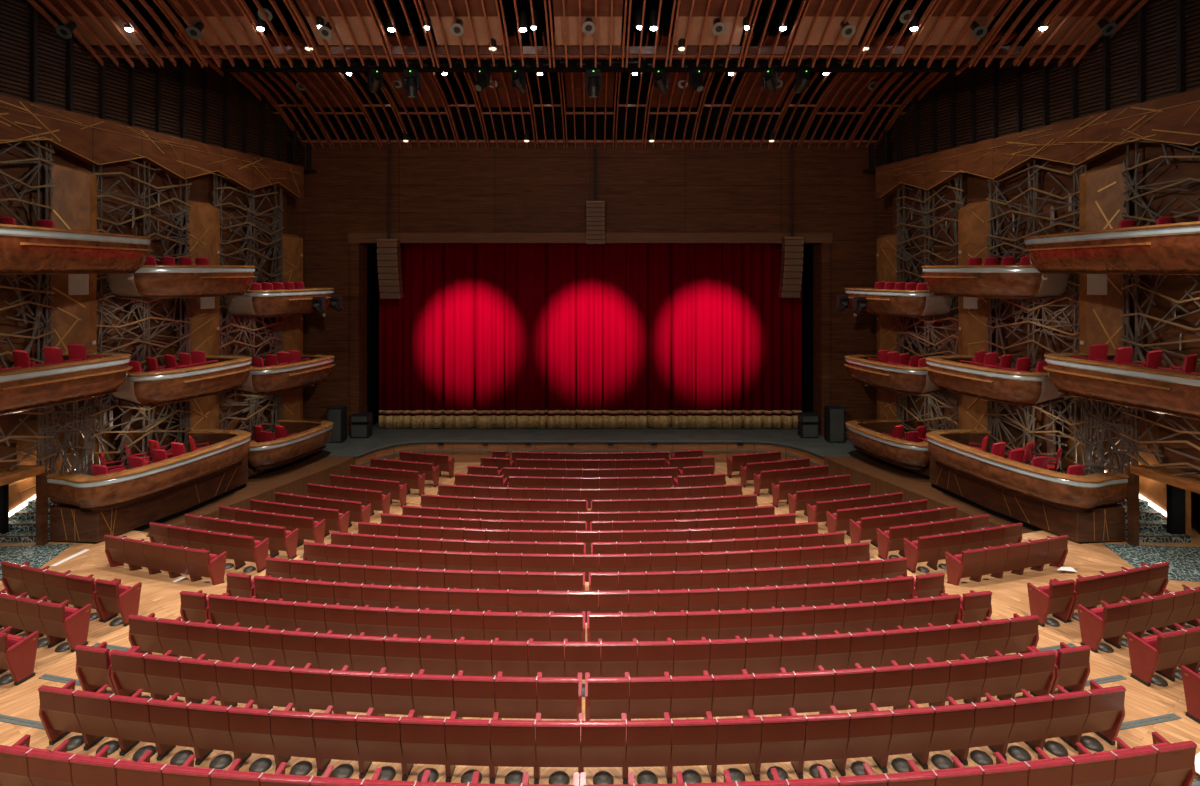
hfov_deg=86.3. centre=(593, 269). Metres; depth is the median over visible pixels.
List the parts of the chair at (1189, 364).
armrest, backrest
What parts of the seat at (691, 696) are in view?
backrest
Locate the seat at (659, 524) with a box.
[654,520,675,529]
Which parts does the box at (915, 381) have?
rub rail, panel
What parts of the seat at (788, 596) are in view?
backrest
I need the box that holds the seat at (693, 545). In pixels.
[687,540,710,552]
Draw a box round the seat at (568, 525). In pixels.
[564,520,586,530]
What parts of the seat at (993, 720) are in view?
armrest, foot plate, panel, backrest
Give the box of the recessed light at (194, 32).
[186,22,203,38]
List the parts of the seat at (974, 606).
panel, backrest, panel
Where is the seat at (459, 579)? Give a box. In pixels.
[444,569,471,588]
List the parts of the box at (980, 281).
rub rail, panel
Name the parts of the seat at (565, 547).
backrest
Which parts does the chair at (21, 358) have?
backrest, armrest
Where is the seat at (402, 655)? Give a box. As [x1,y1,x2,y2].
[383,634,420,673]
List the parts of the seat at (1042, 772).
armrest, backrest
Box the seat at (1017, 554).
[988,542,1029,578]
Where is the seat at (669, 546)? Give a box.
[664,541,687,552]
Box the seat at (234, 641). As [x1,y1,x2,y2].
[217,623,253,663]
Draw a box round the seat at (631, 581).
[618,571,645,590]
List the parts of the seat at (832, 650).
backrest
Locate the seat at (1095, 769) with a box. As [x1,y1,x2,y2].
[1036,747,1116,785]
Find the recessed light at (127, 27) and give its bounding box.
[124,10,133,31]
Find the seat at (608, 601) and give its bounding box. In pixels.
[597,590,628,612]
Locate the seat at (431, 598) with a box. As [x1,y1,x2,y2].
[418,586,448,610]
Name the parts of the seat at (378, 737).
panel, foot plate, armrest, backrest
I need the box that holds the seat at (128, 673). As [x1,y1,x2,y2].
[110,646,150,695]
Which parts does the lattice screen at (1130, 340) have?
reflector plate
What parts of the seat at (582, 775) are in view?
armrest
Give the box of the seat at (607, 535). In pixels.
[599,530,621,541]
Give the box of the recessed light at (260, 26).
[256,11,264,30]
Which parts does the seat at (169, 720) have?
panel, foot plate, backrest, armrest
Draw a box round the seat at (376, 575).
[364,565,391,585]
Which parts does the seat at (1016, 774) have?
armrest, backrest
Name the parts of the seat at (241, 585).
backrest, panel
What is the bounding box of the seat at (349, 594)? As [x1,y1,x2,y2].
[333,582,362,605]
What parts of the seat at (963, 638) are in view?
backrest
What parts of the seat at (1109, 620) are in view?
foot plate, armrest, panel, backrest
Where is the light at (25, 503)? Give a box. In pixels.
[9,495,35,516]
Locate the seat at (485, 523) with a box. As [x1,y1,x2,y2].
[480,519,500,528]
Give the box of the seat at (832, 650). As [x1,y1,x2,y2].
[802,632,850,670]
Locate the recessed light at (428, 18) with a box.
[423,9,430,29]
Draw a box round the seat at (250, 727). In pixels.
[227,700,274,768]
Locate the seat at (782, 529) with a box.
[776,523,797,535]
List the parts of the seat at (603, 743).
panel, armrest, backrest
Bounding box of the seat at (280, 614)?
[264,598,296,630]
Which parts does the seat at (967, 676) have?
panel, backrest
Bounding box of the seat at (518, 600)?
[507,589,537,612]
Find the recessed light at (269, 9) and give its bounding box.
[258,4,273,20]
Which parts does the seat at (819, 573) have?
backrest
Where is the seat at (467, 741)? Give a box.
[444,711,490,782]
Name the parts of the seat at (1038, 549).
panel, backrest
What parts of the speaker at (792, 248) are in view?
fly frame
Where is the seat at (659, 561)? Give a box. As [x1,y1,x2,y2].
[650,553,675,571]
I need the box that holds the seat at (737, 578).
[722,568,755,587]
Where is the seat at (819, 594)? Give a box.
[793,583,833,606]
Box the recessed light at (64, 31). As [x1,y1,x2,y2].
[56,21,76,38]
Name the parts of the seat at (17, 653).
backrest, armrest, armrest, foot plate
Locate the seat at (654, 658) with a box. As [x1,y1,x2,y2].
[633,638,673,676]
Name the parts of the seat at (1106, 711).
armrest, foot plate, panel, armrest, backrest, foot plate, panel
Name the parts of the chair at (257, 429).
backrest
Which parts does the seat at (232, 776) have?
armrest, backrest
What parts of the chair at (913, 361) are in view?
backrest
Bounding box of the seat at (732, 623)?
[711,609,751,638]
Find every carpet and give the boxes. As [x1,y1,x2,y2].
[0,544,71,579]
[1103,544,1199,581]
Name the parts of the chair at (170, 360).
backrest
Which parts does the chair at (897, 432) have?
backrest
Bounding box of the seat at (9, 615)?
[0,592,26,634]
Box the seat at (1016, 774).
[951,756,1028,785]
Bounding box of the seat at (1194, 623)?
[1182,584,1199,626]
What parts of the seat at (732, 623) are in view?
backrest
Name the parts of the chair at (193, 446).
backrest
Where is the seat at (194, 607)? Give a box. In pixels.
[180,590,225,623]
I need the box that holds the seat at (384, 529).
[378,523,399,535]
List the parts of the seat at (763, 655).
backrest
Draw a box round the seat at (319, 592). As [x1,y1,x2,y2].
[305,580,335,604]
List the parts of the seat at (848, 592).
backrest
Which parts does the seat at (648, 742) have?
armrest, panel, backrest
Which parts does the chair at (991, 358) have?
backrest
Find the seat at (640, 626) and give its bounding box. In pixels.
[618,611,654,640]
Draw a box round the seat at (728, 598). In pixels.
[710,587,747,610]
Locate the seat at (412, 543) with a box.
[396,536,418,549]
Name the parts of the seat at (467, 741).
panel, foot plate, armrest, backrest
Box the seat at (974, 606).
[944,590,991,622]
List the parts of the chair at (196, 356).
backrest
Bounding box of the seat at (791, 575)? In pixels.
[781,565,807,585]
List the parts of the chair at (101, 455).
backrest, armrest, armrest, seat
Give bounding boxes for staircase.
[0,475,91,542]
[1123,498,1191,542]
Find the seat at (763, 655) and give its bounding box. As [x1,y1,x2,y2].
[735,636,781,673]
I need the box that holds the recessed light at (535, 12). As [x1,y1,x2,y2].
[530,9,537,29]
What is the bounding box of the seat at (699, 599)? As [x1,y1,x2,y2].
[682,589,718,611]
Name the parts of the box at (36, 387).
rub rail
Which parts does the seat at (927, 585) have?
backrest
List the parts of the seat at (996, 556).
panel, backrest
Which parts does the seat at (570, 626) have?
panel, armrest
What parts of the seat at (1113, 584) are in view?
panel, backrest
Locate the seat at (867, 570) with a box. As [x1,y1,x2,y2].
[845,560,882,580]
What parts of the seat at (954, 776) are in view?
armrest, backrest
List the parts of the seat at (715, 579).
backrest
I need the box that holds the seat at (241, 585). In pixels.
[226,573,267,597]
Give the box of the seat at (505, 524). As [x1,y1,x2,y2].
[501,519,521,529]
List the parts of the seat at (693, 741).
armrest, panel, foot plate, backrest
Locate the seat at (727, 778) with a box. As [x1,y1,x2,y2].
[723,770,787,785]
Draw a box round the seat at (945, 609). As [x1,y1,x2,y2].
[914,593,960,625]
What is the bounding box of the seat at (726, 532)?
[712,527,733,539]
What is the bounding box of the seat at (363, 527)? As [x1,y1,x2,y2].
[358,522,378,534]
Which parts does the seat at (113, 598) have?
backrest, panel, foot plate, panel, armrest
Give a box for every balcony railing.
[46,429,251,512]
[926,429,1128,512]
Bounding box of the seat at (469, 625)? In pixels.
[450,609,484,639]
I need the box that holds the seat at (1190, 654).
[1151,626,1199,681]
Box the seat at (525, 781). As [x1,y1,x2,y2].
[521,772,579,785]
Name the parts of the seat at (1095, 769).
armrest, backrest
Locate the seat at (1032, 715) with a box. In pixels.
[985,693,1053,760]
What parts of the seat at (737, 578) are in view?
backrest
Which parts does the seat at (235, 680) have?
panel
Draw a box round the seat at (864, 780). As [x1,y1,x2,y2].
[817,766,887,785]
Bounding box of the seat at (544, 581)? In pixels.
[527,571,554,590]
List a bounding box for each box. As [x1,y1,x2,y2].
[0,224,152,279]
[0,352,132,415]
[107,265,256,299]
[110,355,252,406]
[224,287,334,317]
[234,354,334,395]
[248,418,333,469]
[844,287,953,317]
[844,354,942,395]
[845,418,929,469]
[921,265,1069,299]
[924,355,1066,406]
[1022,221,1199,279]
[1043,352,1199,420]
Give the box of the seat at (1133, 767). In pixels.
[1076,742,1157,785]
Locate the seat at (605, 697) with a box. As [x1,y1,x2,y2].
[585,672,628,720]
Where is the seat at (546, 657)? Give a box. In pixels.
[527,638,564,676]
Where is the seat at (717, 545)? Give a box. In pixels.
[710,539,734,551]
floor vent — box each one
[0,673,13,684]
[37,638,48,647]
[55,642,70,652]
[67,735,83,750]
[90,612,98,620]
[96,740,119,754]
[109,617,123,625]
[132,745,156,761]
[170,750,193,765]
[209,754,231,768]
[225,563,233,568]
[243,566,255,572]
[249,757,271,772]
[290,761,312,775]
[333,763,353,777]
[381,766,395,779]
[417,768,438,781]
[461,769,481,783]
[504,770,522,783]
[548,771,569,784]
[582,684,584,696]
[593,771,613,784]
[637,770,657,783]
[682,769,701,783]
[727,768,744,781]
[767,766,788,779]
[809,764,830,777]
[851,761,871,775]
[889,555,899,558]
[891,757,908,772]
[917,566,929,572]
[931,754,952,768]
[938,563,946,569]
[970,750,992,765]
[1007,745,1031,761]
[1044,741,1067,756]
[1045,618,1059,626]
[1072,613,1078,620]
[1080,736,1103,751]
[1098,642,1113,652]
[1120,638,1127,647]
[1150,675,1167,686]
[1174,669,1182,680]
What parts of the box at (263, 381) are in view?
panel, rub rail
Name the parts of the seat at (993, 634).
backrest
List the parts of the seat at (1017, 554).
panel, backrest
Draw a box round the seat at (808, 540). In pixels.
[801,533,823,546]
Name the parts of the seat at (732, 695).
backrest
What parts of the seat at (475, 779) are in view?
armrest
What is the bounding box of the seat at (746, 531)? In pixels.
[734,526,755,538]
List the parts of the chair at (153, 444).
backrest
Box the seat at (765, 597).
[738,586,776,609]
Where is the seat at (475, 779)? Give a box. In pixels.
[467,771,520,785]
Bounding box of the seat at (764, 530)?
[755,525,776,537]
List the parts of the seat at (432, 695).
panel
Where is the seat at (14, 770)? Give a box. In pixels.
[0,734,51,785]
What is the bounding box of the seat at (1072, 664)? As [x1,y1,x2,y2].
[1031,642,1090,694]
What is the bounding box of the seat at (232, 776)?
[209,759,271,785]
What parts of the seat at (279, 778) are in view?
armrest, backrest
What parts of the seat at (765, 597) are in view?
backrest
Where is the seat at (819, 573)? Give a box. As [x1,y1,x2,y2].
[798,564,833,583]
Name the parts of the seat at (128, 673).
armrest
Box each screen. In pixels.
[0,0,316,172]
[0,140,54,469]
[40,160,191,507]
[212,172,283,442]
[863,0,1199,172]
[895,174,965,439]
[986,159,1134,505]
[1120,140,1199,475]
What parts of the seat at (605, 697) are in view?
panel, armrest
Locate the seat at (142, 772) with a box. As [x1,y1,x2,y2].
[114,750,180,785]
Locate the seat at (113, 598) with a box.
[95,579,141,625]
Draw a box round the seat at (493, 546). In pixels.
[488,540,511,552]
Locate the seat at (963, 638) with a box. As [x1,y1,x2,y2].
[927,622,980,661]
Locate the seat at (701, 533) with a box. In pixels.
[689,528,711,539]
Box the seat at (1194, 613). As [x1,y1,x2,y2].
[1163,587,1199,630]
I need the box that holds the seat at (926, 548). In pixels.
[903,534,941,572]
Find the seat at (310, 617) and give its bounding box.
[293,601,326,632]
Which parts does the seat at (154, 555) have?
panel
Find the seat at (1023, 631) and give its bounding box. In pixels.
[985,613,1039,656]
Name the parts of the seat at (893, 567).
backrest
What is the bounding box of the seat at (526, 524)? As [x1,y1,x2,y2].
[522,520,542,529]
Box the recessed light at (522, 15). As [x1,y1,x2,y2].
[519,11,526,31]
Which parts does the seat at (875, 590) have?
backrest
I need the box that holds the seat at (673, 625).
[649,611,686,640]
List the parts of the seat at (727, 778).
armrest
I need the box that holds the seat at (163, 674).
[143,650,184,699]
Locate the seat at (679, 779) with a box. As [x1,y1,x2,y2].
[676,771,736,785]
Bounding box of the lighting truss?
[222,45,957,71]
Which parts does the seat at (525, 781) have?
armrest, armrest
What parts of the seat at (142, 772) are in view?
backrest, armrest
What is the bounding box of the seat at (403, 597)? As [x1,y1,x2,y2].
[389,585,419,608]
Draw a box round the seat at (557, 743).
[534,713,580,783]
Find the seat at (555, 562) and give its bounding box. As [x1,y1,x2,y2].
[547,553,572,571]
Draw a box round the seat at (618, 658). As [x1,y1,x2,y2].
[598,639,636,676]
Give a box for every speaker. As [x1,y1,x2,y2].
[327,405,346,442]
[350,412,371,437]
[377,239,403,298]
[586,115,604,243]
[778,115,803,297]
[798,412,818,437]
[824,405,844,442]
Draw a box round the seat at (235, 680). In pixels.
[214,657,257,706]
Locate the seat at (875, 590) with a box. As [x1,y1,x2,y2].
[846,578,887,602]
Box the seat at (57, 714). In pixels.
[38,680,81,744]
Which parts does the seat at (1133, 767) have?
panel, armrest, backrest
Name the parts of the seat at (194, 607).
panel, backrest, panel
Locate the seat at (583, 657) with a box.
[564,639,600,679]
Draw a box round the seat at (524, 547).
[512,541,535,553]
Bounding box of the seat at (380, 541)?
[373,534,395,548]
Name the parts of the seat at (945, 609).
backrest, panel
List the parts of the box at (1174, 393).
rub rail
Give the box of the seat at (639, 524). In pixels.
[633,520,654,529]
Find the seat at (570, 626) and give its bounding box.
[549,611,585,641]
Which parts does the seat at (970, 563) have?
armrest, panel, backrest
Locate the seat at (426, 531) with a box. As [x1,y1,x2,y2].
[420,526,441,538]
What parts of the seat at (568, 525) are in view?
backrest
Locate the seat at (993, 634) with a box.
[957,618,1010,659]
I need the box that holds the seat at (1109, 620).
[1077,601,1129,652]
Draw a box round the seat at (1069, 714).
[1021,689,1090,753]
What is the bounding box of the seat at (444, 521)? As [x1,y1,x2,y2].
[439,517,459,527]
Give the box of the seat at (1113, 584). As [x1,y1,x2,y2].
[1077,570,1126,609]
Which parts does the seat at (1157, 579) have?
panel, panel, backrest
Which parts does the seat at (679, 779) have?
armrest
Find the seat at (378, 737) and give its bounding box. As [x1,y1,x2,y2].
[355,708,401,778]
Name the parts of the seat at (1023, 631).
backrest, panel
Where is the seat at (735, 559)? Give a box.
[726,550,751,569]
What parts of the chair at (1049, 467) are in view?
seat, backrest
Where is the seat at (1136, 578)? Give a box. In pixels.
[1099,566,1148,603]
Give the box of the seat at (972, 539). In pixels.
[959,529,983,553]
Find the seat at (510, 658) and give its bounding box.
[491,638,527,676]
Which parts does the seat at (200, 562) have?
panel, backrest, panel, armrest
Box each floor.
[0,460,1199,785]
[142,422,1033,536]
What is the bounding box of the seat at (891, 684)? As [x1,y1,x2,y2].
[855,663,912,711]
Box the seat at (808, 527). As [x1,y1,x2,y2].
[797,522,818,534]
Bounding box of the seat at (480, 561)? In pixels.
[470,552,496,570]
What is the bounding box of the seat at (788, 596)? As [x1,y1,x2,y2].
[767,584,805,607]
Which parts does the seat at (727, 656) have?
backrest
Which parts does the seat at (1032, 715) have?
armrest, panel, foot plate, backrest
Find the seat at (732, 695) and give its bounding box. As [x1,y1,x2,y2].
[703,671,753,718]
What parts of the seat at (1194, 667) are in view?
armrest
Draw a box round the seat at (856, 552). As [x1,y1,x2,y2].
[845,542,869,561]
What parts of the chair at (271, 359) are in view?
backrest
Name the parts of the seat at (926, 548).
armrest, panel, backrest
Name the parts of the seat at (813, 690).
backrest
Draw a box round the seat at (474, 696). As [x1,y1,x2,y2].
[452,671,495,718]
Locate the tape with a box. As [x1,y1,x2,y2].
[51,549,89,565]
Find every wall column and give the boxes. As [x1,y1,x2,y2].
[48,163,96,351]
[187,201,219,429]
[278,233,302,418]
[877,234,900,418]
[958,201,989,429]
[1079,163,1125,351]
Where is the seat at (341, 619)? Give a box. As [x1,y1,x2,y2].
[323,603,357,634]
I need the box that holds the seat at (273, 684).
[252,660,294,709]
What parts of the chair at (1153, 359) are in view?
armrest, backrest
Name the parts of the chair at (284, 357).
backrest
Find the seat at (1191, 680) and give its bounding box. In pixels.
[1181,665,1199,723]
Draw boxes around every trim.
[0,465,44,485]
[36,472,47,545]
[348,233,832,242]
[350,243,358,423]
[355,441,823,465]
[821,243,829,435]
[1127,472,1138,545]
[1130,465,1199,493]
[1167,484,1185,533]
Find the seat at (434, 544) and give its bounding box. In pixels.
[418,538,441,550]
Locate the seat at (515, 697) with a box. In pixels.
[494,672,536,719]
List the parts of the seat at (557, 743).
panel, armrest, backrest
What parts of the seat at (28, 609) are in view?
panel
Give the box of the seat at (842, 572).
[832,562,858,581]
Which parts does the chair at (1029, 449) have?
backrest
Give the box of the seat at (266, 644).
[248,625,285,666]
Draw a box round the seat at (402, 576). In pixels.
[390,566,417,586]
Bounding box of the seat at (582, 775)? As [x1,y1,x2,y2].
[580,772,632,785]
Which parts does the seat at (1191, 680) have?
armrest, foot plate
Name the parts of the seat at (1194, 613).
panel, backrest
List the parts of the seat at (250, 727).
panel, foot plate, armrest, backrest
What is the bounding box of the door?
[0,484,8,533]
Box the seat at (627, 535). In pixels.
[622,530,644,541]
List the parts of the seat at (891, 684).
panel, backrest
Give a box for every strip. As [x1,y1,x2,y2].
[0,714,44,729]
[39,674,80,685]
[92,643,129,650]
[1037,643,1075,650]
[1085,675,1126,686]
[1120,713,1181,729]
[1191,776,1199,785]
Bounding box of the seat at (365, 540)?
[352,533,373,546]
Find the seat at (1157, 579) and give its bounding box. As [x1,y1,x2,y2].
[1121,562,1169,599]
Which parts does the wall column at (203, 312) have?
pale panel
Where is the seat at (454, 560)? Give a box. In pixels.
[445,551,470,569]
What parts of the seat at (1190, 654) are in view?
armrest, foot plate, panel, backrest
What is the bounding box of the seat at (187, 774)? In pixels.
[161,754,225,785]
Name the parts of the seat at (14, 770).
backrest, armrest, panel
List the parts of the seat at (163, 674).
panel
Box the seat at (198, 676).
[178,654,220,703]
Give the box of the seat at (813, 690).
[780,667,834,715]
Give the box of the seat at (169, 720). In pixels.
[147,693,193,760]
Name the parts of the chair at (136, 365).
backrest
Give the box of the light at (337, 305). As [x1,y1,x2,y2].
[330,295,342,311]
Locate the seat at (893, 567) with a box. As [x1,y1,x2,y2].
[868,557,906,578]
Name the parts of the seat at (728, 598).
backrest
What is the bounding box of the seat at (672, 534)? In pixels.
[667,529,689,540]
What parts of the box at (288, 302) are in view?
panel, rub rail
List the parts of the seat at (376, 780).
armrest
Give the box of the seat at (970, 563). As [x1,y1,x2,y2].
[945,548,986,585]
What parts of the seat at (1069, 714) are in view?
armrest, foot plate, panel, backrest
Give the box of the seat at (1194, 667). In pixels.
[1174,623,1199,673]
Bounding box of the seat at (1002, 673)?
[961,654,1021,703]
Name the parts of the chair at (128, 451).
backrest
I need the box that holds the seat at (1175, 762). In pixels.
[1115,732,1196,785]
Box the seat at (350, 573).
[338,563,365,583]
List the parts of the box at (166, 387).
panel, rub rail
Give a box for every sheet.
[1057,567,1076,571]
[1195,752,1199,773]
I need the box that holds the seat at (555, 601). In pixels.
[537,590,567,612]
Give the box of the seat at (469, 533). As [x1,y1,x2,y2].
[463,528,485,539]
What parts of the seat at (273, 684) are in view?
panel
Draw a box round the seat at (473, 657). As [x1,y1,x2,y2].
[454,637,491,675]
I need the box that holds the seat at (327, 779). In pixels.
[309,765,369,785]
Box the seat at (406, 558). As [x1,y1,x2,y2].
[396,548,421,567]
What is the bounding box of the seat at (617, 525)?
[612,520,633,529]
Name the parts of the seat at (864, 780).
armrest, backrest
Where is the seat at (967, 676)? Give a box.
[926,657,986,706]
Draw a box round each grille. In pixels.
[328,410,340,441]
[351,416,366,421]
[351,425,366,436]
[803,416,817,421]
[803,425,817,436]
[830,409,843,441]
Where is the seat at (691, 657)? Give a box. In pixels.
[667,638,709,675]
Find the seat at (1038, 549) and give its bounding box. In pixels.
[1008,538,1049,574]
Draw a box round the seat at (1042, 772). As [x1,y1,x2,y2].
[994,752,1073,785]
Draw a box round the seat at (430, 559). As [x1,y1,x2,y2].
[420,549,445,568]
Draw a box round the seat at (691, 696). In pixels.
[664,672,712,719]
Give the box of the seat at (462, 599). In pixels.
[447,588,478,610]
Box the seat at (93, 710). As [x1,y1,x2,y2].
[72,684,117,750]
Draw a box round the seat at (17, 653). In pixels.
[0,626,38,685]
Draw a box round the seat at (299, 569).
[289,559,315,580]
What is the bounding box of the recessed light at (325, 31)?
[318,22,331,38]
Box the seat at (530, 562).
[521,553,547,571]
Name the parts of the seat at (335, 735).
panel, foot plate, armrest, backrest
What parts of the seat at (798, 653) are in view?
backrest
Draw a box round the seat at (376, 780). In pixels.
[361,768,414,785]
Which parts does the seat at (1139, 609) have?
foot plate, panel, backrest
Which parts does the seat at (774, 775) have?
armrest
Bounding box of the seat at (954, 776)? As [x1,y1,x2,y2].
[908,760,982,785]
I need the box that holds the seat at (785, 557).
[775,547,800,566]
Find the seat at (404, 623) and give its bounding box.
[386,607,419,637]
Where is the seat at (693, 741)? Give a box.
[664,712,716,783]
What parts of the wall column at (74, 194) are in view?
pale panel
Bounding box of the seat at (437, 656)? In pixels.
[419,636,456,674]
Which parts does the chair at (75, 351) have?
backrest, armrest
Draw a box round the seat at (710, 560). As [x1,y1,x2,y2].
[701,551,726,569]
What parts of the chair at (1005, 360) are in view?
backrest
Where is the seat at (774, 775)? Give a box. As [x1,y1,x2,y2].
[770,768,838,785]
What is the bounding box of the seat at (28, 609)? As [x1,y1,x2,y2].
[15,596,46,638]
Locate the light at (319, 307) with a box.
[312,297,325,313]
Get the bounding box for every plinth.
[248,455,310,478]
[868,455,929,478]
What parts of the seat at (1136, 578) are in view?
backrest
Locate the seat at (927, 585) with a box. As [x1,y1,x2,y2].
[901,573,944,598]
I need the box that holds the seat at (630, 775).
[628,772,684,785]
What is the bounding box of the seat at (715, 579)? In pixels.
[695,569,728,588]
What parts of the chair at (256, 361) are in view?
backrest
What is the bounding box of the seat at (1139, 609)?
[1100,597,1152,648]
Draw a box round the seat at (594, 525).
[590,521,612,530]
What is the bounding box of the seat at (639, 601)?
[625,590,658,612]
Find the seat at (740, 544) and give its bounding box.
[733,538,757,550]
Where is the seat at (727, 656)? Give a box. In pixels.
[701,637,745,674]
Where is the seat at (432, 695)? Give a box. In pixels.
[411,669,453,717]
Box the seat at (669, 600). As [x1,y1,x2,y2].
[654,589,688,611]
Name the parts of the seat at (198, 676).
panel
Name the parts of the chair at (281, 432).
backrest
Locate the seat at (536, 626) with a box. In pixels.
[516,611,549,640]
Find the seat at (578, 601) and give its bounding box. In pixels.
[567,590,597,622]
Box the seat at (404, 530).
[399,524,420,537]
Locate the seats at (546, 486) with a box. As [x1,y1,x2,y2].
[104,450,1068,570]
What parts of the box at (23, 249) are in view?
rub rail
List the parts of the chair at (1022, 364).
backrest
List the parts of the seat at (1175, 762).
panel, armrest, armrest, backrest, panel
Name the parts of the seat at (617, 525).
backrest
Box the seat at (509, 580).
[499,571,526,589]
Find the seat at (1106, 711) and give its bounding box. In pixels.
[1056,680,1125,750]
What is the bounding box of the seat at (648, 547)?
[640,541,663,553]
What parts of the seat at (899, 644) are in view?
backrest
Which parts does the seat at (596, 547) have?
backrest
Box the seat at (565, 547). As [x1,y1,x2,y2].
[560,542,585,553]
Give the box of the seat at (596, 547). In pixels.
[591,542,615,553]
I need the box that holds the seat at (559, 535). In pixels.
[553,530,575,541]
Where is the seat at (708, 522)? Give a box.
[696,518,716,528]
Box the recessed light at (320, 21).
[316,17,323,28]
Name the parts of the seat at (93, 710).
panel, foot plate, backrest, armrest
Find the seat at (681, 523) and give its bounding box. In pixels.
[675,519,695,528]
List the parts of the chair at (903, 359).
backrest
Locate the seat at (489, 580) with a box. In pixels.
[471,570,499,589]
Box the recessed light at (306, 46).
[305,30,312,50]
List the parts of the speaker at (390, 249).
fly frame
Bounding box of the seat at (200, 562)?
[184,547,226,584]
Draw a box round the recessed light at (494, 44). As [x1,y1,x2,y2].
[489,38,496,50]
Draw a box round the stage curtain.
[379,244,801,428]
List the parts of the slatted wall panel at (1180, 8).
sill, post, post, post, post, post, post, post, post, post, post, post, post, post, post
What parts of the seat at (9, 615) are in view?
backrest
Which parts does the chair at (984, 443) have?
backrest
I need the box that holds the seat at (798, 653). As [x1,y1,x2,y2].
[769,634,816,672]
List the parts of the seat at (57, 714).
foot plate, backrest, armrest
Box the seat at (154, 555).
[143,541,167,574]
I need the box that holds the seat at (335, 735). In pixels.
[311,705,358,775]
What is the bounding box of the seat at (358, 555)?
[348,545,373,565]
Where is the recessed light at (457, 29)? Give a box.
[450,19,463,35]
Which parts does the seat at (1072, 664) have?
armrest, panel, backrest, panel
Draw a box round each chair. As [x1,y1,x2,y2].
[0,216,16,224]
[0,366,20,370]
[12,350,51,367]
[36,219,54,227]
[43,346,81,363]
[67,344,102,361]
[90,464,107,475]
[99,452,126,473]
[125,445,151,464]
[128,456,144,468]
[129,360,156,371]
[144,256,156,264]
[146,357,174,371]
[148,439,171,462]
[152,449,167,462]
[160,256,174,264]
[164,354,192,369]
[171,442,185,457]
[178,257,192,264]
[179,352,205,367]
[189,435,208,450]
[191,350,217,365]
[195,257,208,264]
[249,283,261,289]
[251,357,274,366]
[253,425,275,441]
[259,431,279,441]
[261,282,272,289]
[265,354,287,365]
[272,282,283,289]
[275,425,296,438]
[278,352,299,364]
[283,282,294,289]
[288,350,309,362]
[293,282,304,288]
[868,350,888,362]
[874,282,885,288]
[877,352,898,364]
[882,425,903,438]
[884,282,895,289]
[887,353,908,364]
[894,282,905,289]
[898,355,919,366]
[898,431,918,441]
[904,425,926,441]
[905,282,916,289]
[910,358,926,366]
[916,283,927,289]
[960,350,986,365]
[968,257,981,264]
[969,435,987,451]
[970,352,998,368]
[984,257,998,264]
[984,354,1011,369]
[991,442,1005,457]
[1001,256,1015,264]
[1001,357,1030,371]
[1007,441,1034,464]
[1009,449,1023,462]
[1019,256,1031,264]
[1023,360,1046,371]
[1031,456,1047,468]
[1047,448,1061,471]
[1067,464,1084,475]
[1072,344,1108,361]
[1096,347,1133,363]
[1118,219,1136,227]
[1124,350,1162,368]
[1156,216,1175,224]
[1158,354,1197,372]
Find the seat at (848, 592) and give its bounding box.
[820,581,860,604]
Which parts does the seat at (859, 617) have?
backrest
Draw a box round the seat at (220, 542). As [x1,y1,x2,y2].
[209,531,233,559]
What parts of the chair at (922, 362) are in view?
backrest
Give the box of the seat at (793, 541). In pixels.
[779,535,801,548]
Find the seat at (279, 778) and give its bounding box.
[258,762,315,785]
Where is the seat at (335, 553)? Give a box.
[325,543,349,563]
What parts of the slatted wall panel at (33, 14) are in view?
post, post, post, post, post, post, post, post, post, post, post, post, post, sill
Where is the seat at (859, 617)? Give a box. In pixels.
[830,602,874,632]
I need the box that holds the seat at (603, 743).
[578,713,625,784]
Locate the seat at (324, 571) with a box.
[313,561,340,582]
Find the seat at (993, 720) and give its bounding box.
[947,697,1014,765]
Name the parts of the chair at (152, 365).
backrest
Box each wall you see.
[0,0,286,468]
[0,95,303,201]
[9,402,120,519]
[50,455,247,543]
[287,58,908,434]
[356,444,823,466]
[367,244,812,425]
[876,88,1199,201]
[893,0,1199,521]
[930,456,1124,543]
[1056,402,1190,535]
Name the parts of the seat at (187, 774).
backrest, armrest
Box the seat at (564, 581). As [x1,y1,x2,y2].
[554,572,584,590]
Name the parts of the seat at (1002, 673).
panel, backrest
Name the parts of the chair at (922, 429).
backrest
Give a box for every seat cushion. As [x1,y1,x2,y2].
[7,634,24,646]
[65,606,79,617]
[119,585,130,593]
[209,554,217,560]
[529,784,559,784]
[922,768,960,771]
[954,554,961,560]
[967,764,1004,767]
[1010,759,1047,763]
[1038,585,1049,594]
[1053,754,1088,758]
[1090,607,1103,617]
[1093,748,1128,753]
[1140,635,1157,647]
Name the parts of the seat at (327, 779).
armrest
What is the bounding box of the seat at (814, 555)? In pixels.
[799,546,823,565]
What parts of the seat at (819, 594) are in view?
backrest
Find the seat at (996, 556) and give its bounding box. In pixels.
[967,545,1007,581]
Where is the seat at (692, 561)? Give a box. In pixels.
[676,552,701,570]
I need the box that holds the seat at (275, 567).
[265,557,291,578]
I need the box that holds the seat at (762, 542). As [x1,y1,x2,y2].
[756,536,779,549]
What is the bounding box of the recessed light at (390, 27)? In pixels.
[387,11,395,31]
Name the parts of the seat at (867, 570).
backrest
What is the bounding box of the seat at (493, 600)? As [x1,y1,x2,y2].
[477,589,507,611]
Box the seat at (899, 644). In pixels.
[866,628,917,666]
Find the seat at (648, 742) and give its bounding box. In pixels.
[621,713,671,783]
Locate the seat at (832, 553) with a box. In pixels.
[822,544,846,563]
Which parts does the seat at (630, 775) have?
armrest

